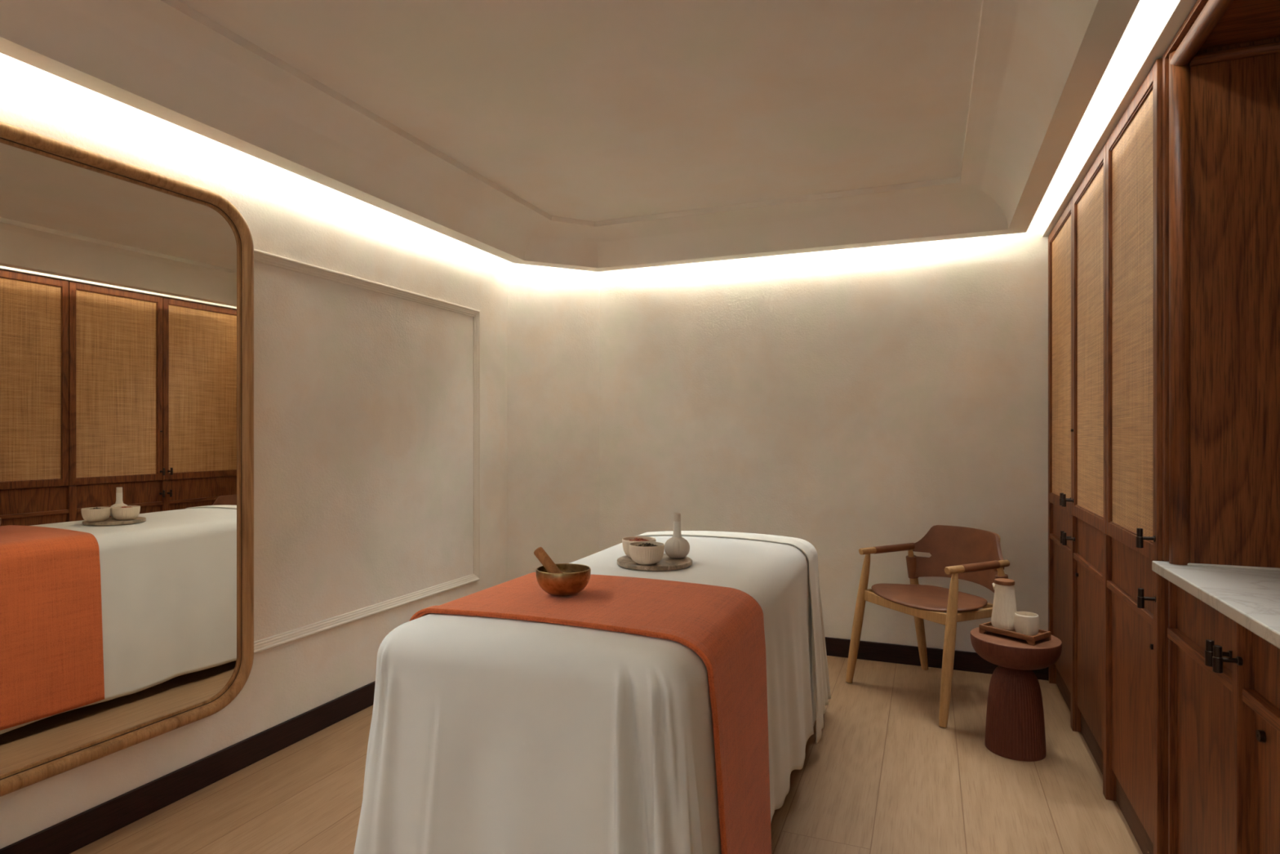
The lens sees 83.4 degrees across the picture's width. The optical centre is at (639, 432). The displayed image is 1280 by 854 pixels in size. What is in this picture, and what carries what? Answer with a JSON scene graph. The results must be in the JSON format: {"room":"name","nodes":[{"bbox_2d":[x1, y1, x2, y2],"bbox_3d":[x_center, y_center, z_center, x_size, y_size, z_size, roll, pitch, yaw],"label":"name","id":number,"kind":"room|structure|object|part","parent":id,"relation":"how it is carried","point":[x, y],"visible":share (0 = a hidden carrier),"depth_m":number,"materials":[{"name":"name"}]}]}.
{"room":"spa massage room","nodes":[
{"label":"spa massage room","id":0,"kind":"room"},
{"bbox_2d":[0,53,507,848],"bbox_3d":[-1.826,-0.030,2.006,0.120,2.560,5.164,0,0,22],"label":"wall","id":1,"kind":"structure","parent":0,"point":[363,399],"depth_m":3.06,"materials":[{"name":"paint"}]},
{"bbox_2d":[0,120,253,796],"bbox_3d":[-1.701,0.071,2.063,0.067,1.838,1.323,0,0,22],"label":"wall mirror","id":2,"kind":"object","parent":1,"relation":"attached to","point":[126,290],"visible":1,"depth_m":2.23,"materials":[{"name":"brown wood"}]},
{"bbox_2d":[0,680,375,853],"bbox_3d":[-1.743,1.200,2.030,0.016,0.100,5.070,0,0,22],"label":"baseboard","id":3,"kind":"structure","parent":1,"relation":"attached to","point":[73,833],"depth_m":2.46,"materials":[{"name":"brown wood"}]},
{"bbox_2d":[253,248,479,653],"bbox_3d":[-1.670,0.071,2.206,0.020,1.532,4.052,0,0,22],"label":"trim","id":4,"kind":"structure","parent":1,"relation":"attached to","point":[260,256],"depth_m":3.45,"materials":[{"name":"beige paint"}]},
{"bbox_2d":[507,260,599,581],"bbox_3d":[-0.568,-0.030,4.553,0.558,2.560,0.502,0,0,22],"label":"wall","id":5,"kind":"structure","parent":0,"point":[553,313],"depth_m":4.47,"materials":[{"name":"paint"}]},
{"bbox_2d":[0,0,1139,271],"bbox_3d":[-0.305,-1.121,1.655,2.702,0.258,5.185,0,0,22],"label":"ceiling cove","id":6,"kind":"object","parent":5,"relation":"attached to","point":[1039,65],"depth_m":2.64,"materials":[{"name":"paint"}]},
{"bbox_2d":[177,0,982,222],"bbox_3d":[-0.304,-1.218,1.656,2.078,0.030,4.567,0,0,22],"label":"ceiling","id":7,"kind":"structure","parent":0,"point":[590,110],"depth_m":2.49,"materials":[{"name":"paint"}]},
{"bbox_2d":[69,655,1142,853],"bbox_3d":[-0.056,1.300,1.582,3.781,0.100,5.696,0,0,22],"label":"floor","id":8,"kind":"structure","parent":0,"point":[882,775],"depth_m":2.49,"materials":[{"name":"brown wood"}]},
{"bbox_2d":[845,524,1009,728],"bbox_3d":[1.397,0.859,3.427,0.534,0.785,0.629,0,0,-24],"label":"armchair","id":9,"kind":"object","parent":8,"relation":"on","point":[975,555],"visible":0.97,"depth_m":3.49,"materials":[{"name":"brown wood"}]},
{"bbox_3d":[1.095,0.926,3.606,0.130,0.648,0.046,0,0,-10],"label":"leg","id":10,"kind":"part","parent":9,"relation":"part of","materials":[{"name":"brown wood"}]},
{"bbox_3d":[1.271,0.592,3.669,0.370,0.038,0.033,0,0,-24],"label":"armrest","id":11,"kind":"part","parent":9,"relation":"part of","materials":[{"name":"brown wood"}]},
{"bbox_3d":[1.235,0.813,3.355,0.018,0.057,0.544,0,0,-24],"label":"cross rail","id":12,"kind":"part","parent":9,"relation":"part of","materials":[{"name":"brown wood"}]},
{"bbox_3d":[1.456,0.927,3.761,0.154,0.649,0.046,0,0,-34],"label":"leg","id":13,"kind":"part","parent":9,"relation":"part of","materials":[{"name":"brown wood"}]},
{"bbox_3d":[1.396,0.787,3.426,0.392,0.041,0.576,0,0,-24],"label":"seat","id":14,"kind":"part","parent":9,"relation":"part of","materials":[{"name":"leather"}]},
{"bbox_3d":[1.326,0.926,3.083,0.130,0.648,0.046,0,0,-38],"label":"leg","id":15,"kind":"part","parent":9,"relation":"part of","materials":[{"name":"brown wood"}]},
{"bbox_3d":[1.572,0.609,3.504,0.132,0.286,0.562,0,0,-24],"label":"backrest","id":16,"kind":"part","parent":9,"relation":"part of","materials":[{"name":"leather"}]},
{"bbox_3d":[1.502,0.805,3.187,0.350,0.040,0.020,0,0,-24],"label":"rail","id":17,"kind":"part","parent":9,"relation":"part of","materials":[{"name":"brown wood"}]},
{"bbox_3d":[1.491,0.592,3.171,0.370,0.038,0.033,0,0,-24],"label":"armrest","id":18,"kind":"part","parent":9,"relation":"part of","materials":[{"name":"brown wood"}]},
{"bbox_3d":[1.565,0.808,3.501,0.038,0.040,0.544,0,0,-24],"label":"cross rail","id":19,"kind":"part","parent":9,"relation":"part of","materials":[{"name":"brown wood"}]},
{"bbox_3d":[1.684,0.927,3.245,0.154,0.649,0.046,0,0,-14],"label":"leg","id":20,"kind":"part","parent":9,"relation":"part of","materials":[{"name":"brown wood"}]},
{"bbox_2d":[970,626,1062,761],"bbox_3d":[1.482,1.027,2.837,0.321,0.446,0.321,0,0,22],"label":"side table","id":21,"kind":"object","parent":8,"relation":"on","point":[1015,726],"visible":0.99,"depth_m":2.76,"materials":[{"name":"brown wood"}]},
{"bbox_2d":[978,621,1050,645],"bbox_3d":[1.480,0.788,2.839,0.132,0.033,0.216,0,0,-34],"label":"serving tray","id":22,"kind":"object","parent":21,"relation":"on","point":[987,626],"visible":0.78,"depth_m":2.79,"materials":[{"name":"brown wood"}]},
{"bbox_2d":[991,577,1017,630],"bbox_3d":[1.464,0.687,2.884,0.097,0.193,0.097,0,0,-23],"label":"carafe","id":23,"kind":"object","parent":22,"relation":"on","point":[1004,606],"visible":0.91,"depth_m":2.85,"materials":[{"name":"white ceramic"}]},
{"bbox_3d":[1.464,0.599,2.884,0.074,0.016,0.074,0,0,22],"label":"lid","id":24,"kind":"part","parent":23,"relation":"part of","materials":[{"name":"brown wood"}]},
{"bbox_2d":[1013,611,1039,635],"bbox_3d":[1.503,0.744,2.792,0.086,0.080,0.086,0,0,22],"label":"cup","id":25,"kind":"object","parent":22,"relation":"on","point":[1027,623],"visible":0.94,"depth_m":2.76,"materials":[{"name":"white ceramic"}]},
{"bbox_2d":[1048,197,1080,732],"bbox_3d":[2.183,0.130,3.226,0.610,2.240,0.678,0,0,22],"label":"tall cabinet","id":26,"kind":"object","parent":8,"relation":"on","point":[1062,566],"visible":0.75,"depth_m":3.33,"materials":[{"name":"brown wood"}]},
{"bbox_3d":[2.073,0.799,3.589,0.050,0.901,0.030,0,0,22],"label":"post","id":27,"kind":"part","parent":26,"relation":"part of","materials":[{"name":"brown wood"}]},
{"bbox_3d":[1.948,0.513,3.315,0.018,0.023,0.570,0,0,22],"label":"rail","id":28,"kind":"part","parent":26,"relation":"part of","materials":[{"name":"brown wood"}]},
{"bbox_3d":[1.945,-0.323,3.307,0.024,1.335,0.645,0,0,22],"label":"door","id":29,"kind":"part","parent":26,"relation":"part of","materials":[{"name":"beige wicker"}]},
{"bbox_3d":[1.946,-0.324,3.306,0.006,1.257,0.581,0,0,22],"label":"rattan panel","id":30,"kind":"part","parent":26,"relation":"part of","materials":[{"name":"beige wicker"}]},
{"bbox_3d":[1.962,0.745,3.310,0.020,0.791,0.572,0,0,22],"label":"door","id":31,"kind":"part","parent":26,"relation":"part of","materials":[{"name":"brown wood"}]},
{"bbox_3d":[1.810,0.283,3.054,0.046,0.052,0.017,0,0,22],"label":"handle","id":32,"kind":"part","parent":26,"relation":"part of","materials":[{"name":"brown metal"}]},
{"bbox_3d":[1.811,0.444,3.050,0.046,0.052,0.017,0,0,22],"label":"handle","id":33,"kind":"part","parent":26,"relation":"part of","materials":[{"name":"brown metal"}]},
{"bbox_3d":[1.845,0.799,3.022,0.050,0.901,0.048,0,0,22],"label":"post","id":34,"kind":"part","parent":26,"relation":"part of","materials":[{"name":"brown wood"}]},
{"bbox_2d":[1062,142,1115,800],"bbox_3d":[1.944,0.130,2.630,0.610,2.240,0.606,0,0,22],"label":"tall cabinet","id":35,"kind":"object","parent":8,"relation":"on","point":[1092,557],"visible":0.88,"depth_m":2.70,"materials":[{"name":"brown wood"}]},
{"bbox_3d":[1.789,0.283,3.002,0.046,0.052,0.017,0,0,22],"label":"handle","id":36,"kind":"part","parent":35,"relation":"part of","materials":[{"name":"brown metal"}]},
{"bbox_3d":[1.791,0.444,3.001,0.046,0.052,0.017,0,0,22],"label":"handle","id":37,"kind":"part","parent":35,"relation":"part of","materials":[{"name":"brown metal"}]},
{"bbox_3d":[1.719,0.513,2.745,0.018,0.023,0.559,0,0,22],"label":"rail","id":38,"kind":"part","parent":35,"relation":"part of","materials":[{"name":"brown wood"}]},
{"bbox_3d":[1.711,-0.323,2.724,0.024,1.335,0.601,0,0,22],"label":"door","id":39,"kind":"part","parent":35,"relation":"part of","materials":[{"name":"beige wicker"}]},
{"bbox_3d":[1.712,-0.324,2.723,0.006,1.257,0.537,0,0,22],"label":"rattan panel","id":40,"kind":"part","parent":35,"relation":"part of","materials":[{"name":"beige wicker"}]},
{"bbox_3d":[1.733,0.745,2.739,0.020,0.791,0.561,0,0,22],"label":"door","id":41,"kind":"part","parent":35,"relation":"part of","materials":[{"name":"brown wood"}]},
{"bbox_3d":[1.619,0.799,2.458,0.050,0.901,0.045,0,0,22],"label":"post","id":42,"kind":"part","parent":35,"relation":"part of","materials":[{"name":"brown wood"}]},
{"bbox_2d":[1106,57,1168,853],"bbox_3d":[1.721,0.130,2.075,0.610,2.240,0.590,0,0,22],"label":"tall cabinet","id":43,"kind":"object","parent":8,"relation":"on","point":[1134,148],"visible":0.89,"depth_m":2.12,"materials":[{"name":"brown wood"}]},
{"bbox_3d":[1.494,0.513,2.186,0.018,0.023,0.552,0,0,22],"label":"rail","id":44,"kind":"part","parent":43,"relation":"part of","materials":[{"name":"brown wood"}]},
{"bbox_3d":[1.508,0.745,2.180,0.020,0.791,0.554,0,0,22],"label":"door","id":45,"kind":"part","parent":43,"relation":"part of","materials":[{"name":"brown wood"}]},
{"bbox_3d":[1.490,-0.324,2.168,0.006,1.257,0.521,0,0,22],"label":"rattan panel","id":46,"kind":"part","parent":43,"relation":"part of","materials":[{"name":"beige wicker"}]},
{"bbox_3d":[1.489,-0.323,2.169,0.024,1.335,0.585,0,0,22],"label":"door","id":47,"kind":"part","parent":43,"relation":"part of","materials":[{"name":"beige wicker"}]},
{"bbox_3d":[1.358,0.283,1.926,0.046,0.052,0.017,0,0,22],"label":"handle","id":48,"kind":"part","parent":43,"relation":"part of","materials":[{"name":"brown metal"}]},
{"bbox_3d":[1.359,0.444,1.922,0.046,0.052,0.017,0,0,22],"label":"handle","id":49,"kind":"part","parent":43,"relation":"part of","materials":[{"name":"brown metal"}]},
{"bbox_3d":[1.398,0.799,1.907,0.050,0.901,0.036,0,0,22],"label":"post","id":50,"kind":"part","parent":43,"relation":"part of","materials":[{"name":"brown wood"}]},
{"bbox_2d":[1167,580,1254,853],"bbox_3d":[1.508,0.807,1.538,0.607,0.886,0.473,0,0,22],"label":"base cabinet","id":51,"kind":"object","parent":8,"relation":"on","point":[1211,729],"visible":0.66,"depth_m":1.62,"materials":[{"name":"brown wood"}]},
{"bbox_3d":[1.381,0.807,1.837,0.048,0.886,0.012,0,0,22],"label":"post","id":52,"kind":"part","parent":51,"relation":"part of","materials":[{"name":"brown wood"}]},
{"bbox_3d":[1.285,0.512,1.638,0.024,0.025,0.437,0,0,22],"label":"rail","id":53,"kind":"part","parent":51,"relation":"part of","materials":[{"name":"brown wood"}]},
{"bbox_3d":[1.301,0.753,1.631,0.020,0.774,0.441,0,0,22],"label":"door","id":54,"kind":"part","parent":51,"relation":"part of","materials":[{"name":"brown wood"}]},
{"bbox_3d":[1.172,0.447,1.453,0.046,0.052,0.017,0,0,22],"label":"handle","id":55,"kind":"part","parent":51,"relation":"part of","materials":[{"name":"brown metal"}]},
{"bbox_3d":[1.208,0.807,1.417,0.057,0.886,0.026,0,0,22],"label":"post","id":56,"kind":"part","parent":51,"relation":"part of","materials":[{"name":"brown wood"}]},
{"bbox_2d":[1212,633,1279,853],"bbox_3d":[1.326,0.807,1.085,0.607,0.886,0.502,0,0,22],"label":"base cabinet","id":57,"kind":"object","parent":8,"relation":"on","point":[1264,700],"visible":0.95,"depth_m":1.35,"materials":[{"name":"brown wood"}]},
{"bbox_3d":[1.156,0.447,1.414,0.046,0.052,0.017,0,0,22],"label":"handle","id":58,"kind":"part","parent":57,"relation":"part of","materials":[{"name":"brown metal"}]},
{"bbox_3d":[1.104,0.512,1.187,0.024,0.025,0.462,0,0,22],"label":"rail","id":59,"kind":"part","parent":57,"relation":"part of","materials":[{"name":"brown wood"}]},
{"bbox_3d":[1.121,0.753,1.181,0.020,0.774,0.466,0,0,22],"label":"door","id":60,"kind":"part","parent":57,"relation":"part of","materials":[{"name":"brown wood"}]},
{"bbox_3d":[1.103,0.807,0.473,0.564,0.886,0.800,0,0,22],"label":"base cabinet","id":61,"kind":"object","parent":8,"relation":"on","visible":0},
{"bbox_2d":[1151,560,1279,648],"bbox_3d":[1.275,0.345,0.942,0.576,0.033,1.798,0,0,22],"label":"countertop","id":62,"kind":"structure","parent":61,"relation":"on","point":[1249,596],"depth_m":1.54,"materials":[{"name":"white stone"}]},
{"bbox_2d":[1162,0,1279,568],"bbox_3d":[1.291,-0.328,0.945,0.548,1.324,1.816,0,0,22],"label":"surround","id":63,"kind":"object","parent":62,"relation":"on","point":[1221,68],"visible":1,"depth_m":1.79,"materials":[{"name":"brown wood"}]},
{"bbox_3d":[1.612,-0.937,1.719,0.488,0.026,0.026,0,0,22],"label":"ledge moulding","id":64,"kind":"part","parent":63,"relation":"part of","materials":[{"name":"brown wood"}]},
{"bbox_3d":[0.075,0.869,2.464,0.681,0.762,1.840,0,0,22],"label":"massage table","id":65,"kind":"object","parent":8,"relation":"on","visible":0},
{"bbox_2d":[353,530,823,853],"bbox_3d":[0.017,0.818,2.313,0.926,0.766,1.796,0,0,22],"label":"sheet","id":66,"kind":"object","parent":65,"relation":"on","point":[487,735],"visible":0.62,"depth_m":1.59,"materials":[{"name":"white fabric"}]},
{"bbox_2d":[408,572,771,853],"bbox_3d":[-0.125,0.811,1.953,0.910,0.746,0.538,0,0,22],"label":"throw blanket","id":67,"kind":"object","parent":66,"relation":"on","point":[724,626],"visible":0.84,"depth_m":1.81,"materials":[{"name":"fabric"}]},
{"bbox_2d":[535,563,591,595],"bbox_3d":[-0.209,0.404,1.961,0.149,0.068,0.149,0,0,22],"label":"bowl","id":68,"kind":"object","parent":67,"relation":"on","point":[574,578],"visible":0.94,"depth_m":1.91,"materials":[{"name":"gold metal"}]},
{"bbox_2d":[533,546,562,573],"bbox_3d":[-0.242,0.370,1.967,0.104,0.112,0.031,0,0,18],"label":"mallet","id":69,"kind":"object","parent":68,"relation":"in","point":[540,553],"visible":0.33,"depth_m":1.96,"materials":[{"name":"brown wood"}]},
{"bbox_2d":[617,553,692,570],"bbox_3d":[0.051,0.444,2.474,0.260,0.016,0.260,0,0,22],"label":"platter","id":70,"kind":"object","parent":66,"relation":"on","point":[666,563],"visible":0.77,"depth_m":2.39,"materials":[{"name":"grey stone"}]},
{"bbox_2d":[622,536,656,557],"bbox_3d":[-0.003,0.403,2.512,0.118,0.065,0.118,0,0,22],"label":"ribbed bowl","id":71,"kind":"object","parent":70,"relation":"on","point":[625,541],"visible":0.44,"depth_m":2.49,"materials":[{"name":"beige ceramic"}]},
{"bbox_2d":[629,537,648,541],"bbox_3d":[-0.003,0.379,2.512,0.105,0.024,0.104,0,0,22],"label":"dried petals","id":72,"kind":"object","parent":71,"relation":"in","point":[635,539],"visible":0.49,"depth_m":2.50,"materials":[{"name":"brown plant"}]},
{"bbox_2d":[629,541,664,564],"bbox_3d":[0.022,0.403,2.396,0.118,0.065,0.118,0,0,22],"label":"ribbed bowl","id":73,"kind":"object","parent":70,"relation":"on","point":[642,555],"visible":0.98,"depth_m":2.35,"materials":[{"name":"beige ceramic"}]},
{"bbox_2d":[635,542,658,546],"bbox_3d":[0.022,0.379,2.396,0.104,0.025,0.104,0,0,22],"label":"dried herbs","id":74,"kind":"object","parent":73,"relation":"in","point":[643,544],"visible":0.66,"depth_m":2.39,"materials":[{"name":"brown"}]},
{"bbox_2d":[664,512,689,558],"bbox_3d":[0.129,0.358,2.504,0.089,0.156,0.089,0,0,22],"label":"herbal compress","id":75,"kind":"object","parent":70,"relation":"on","point":[676,547],"visible":1,"depth_m":2.48,"materials":[{"name":"fabric"}]},
{"bbox_3d":[0.129,0.339,2.504,0.035,0.064,0.035,0,0,22],"label":"wrapped stem","id":76,"kind":"part","parent":75,"relation":"part of","materials":[{"name":"fabric"}]},
{"bbox_2d":[690,530,831,726],"bbox_3d":[0.324,0.811,3.071,0.898,0.729,0.742,0,0,22],"label":"fitted sheet","id":77,"kind":"object","parent":65,"relation":"on","point":[825,679],"visible":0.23,"depth_m":3.08,"materials":[{"name":"beige fabric"}]},
{"bbox_2d":[599,200,1048,652],"bbox_3d":[1.198,-0.030,4.051,3.092,2.560,0.120,0,0,22],"label":"wall","id":78,"kind":"structure","parent":0,"point":[843,402],"depth_m":4.01,"materials":[{"name":"paint"}]},
{"bbox_2d":[825,636,1048,679],"bbox_3d":[1.169,1.200,3.990,3.100,0.100,0.016,0,0,22],"label":"baseboard","id":79,"kind":"structure","parent":78,"relation":"attached to","point":[970,661],"depth_m":3.87,"materials":[{"name":"brown wood"}]},
{"bbox_2d":[1042,0,1197,236],"bbox_3d":[1.313,-1.153,1.006,0.611,0.315,5.446,0,0,22],"label":"wall","id":80,"kind":"structure","parent":0,"point":[1153,24],"depth_m":2.23,"materials":[{"name":"paint"}]}
]}

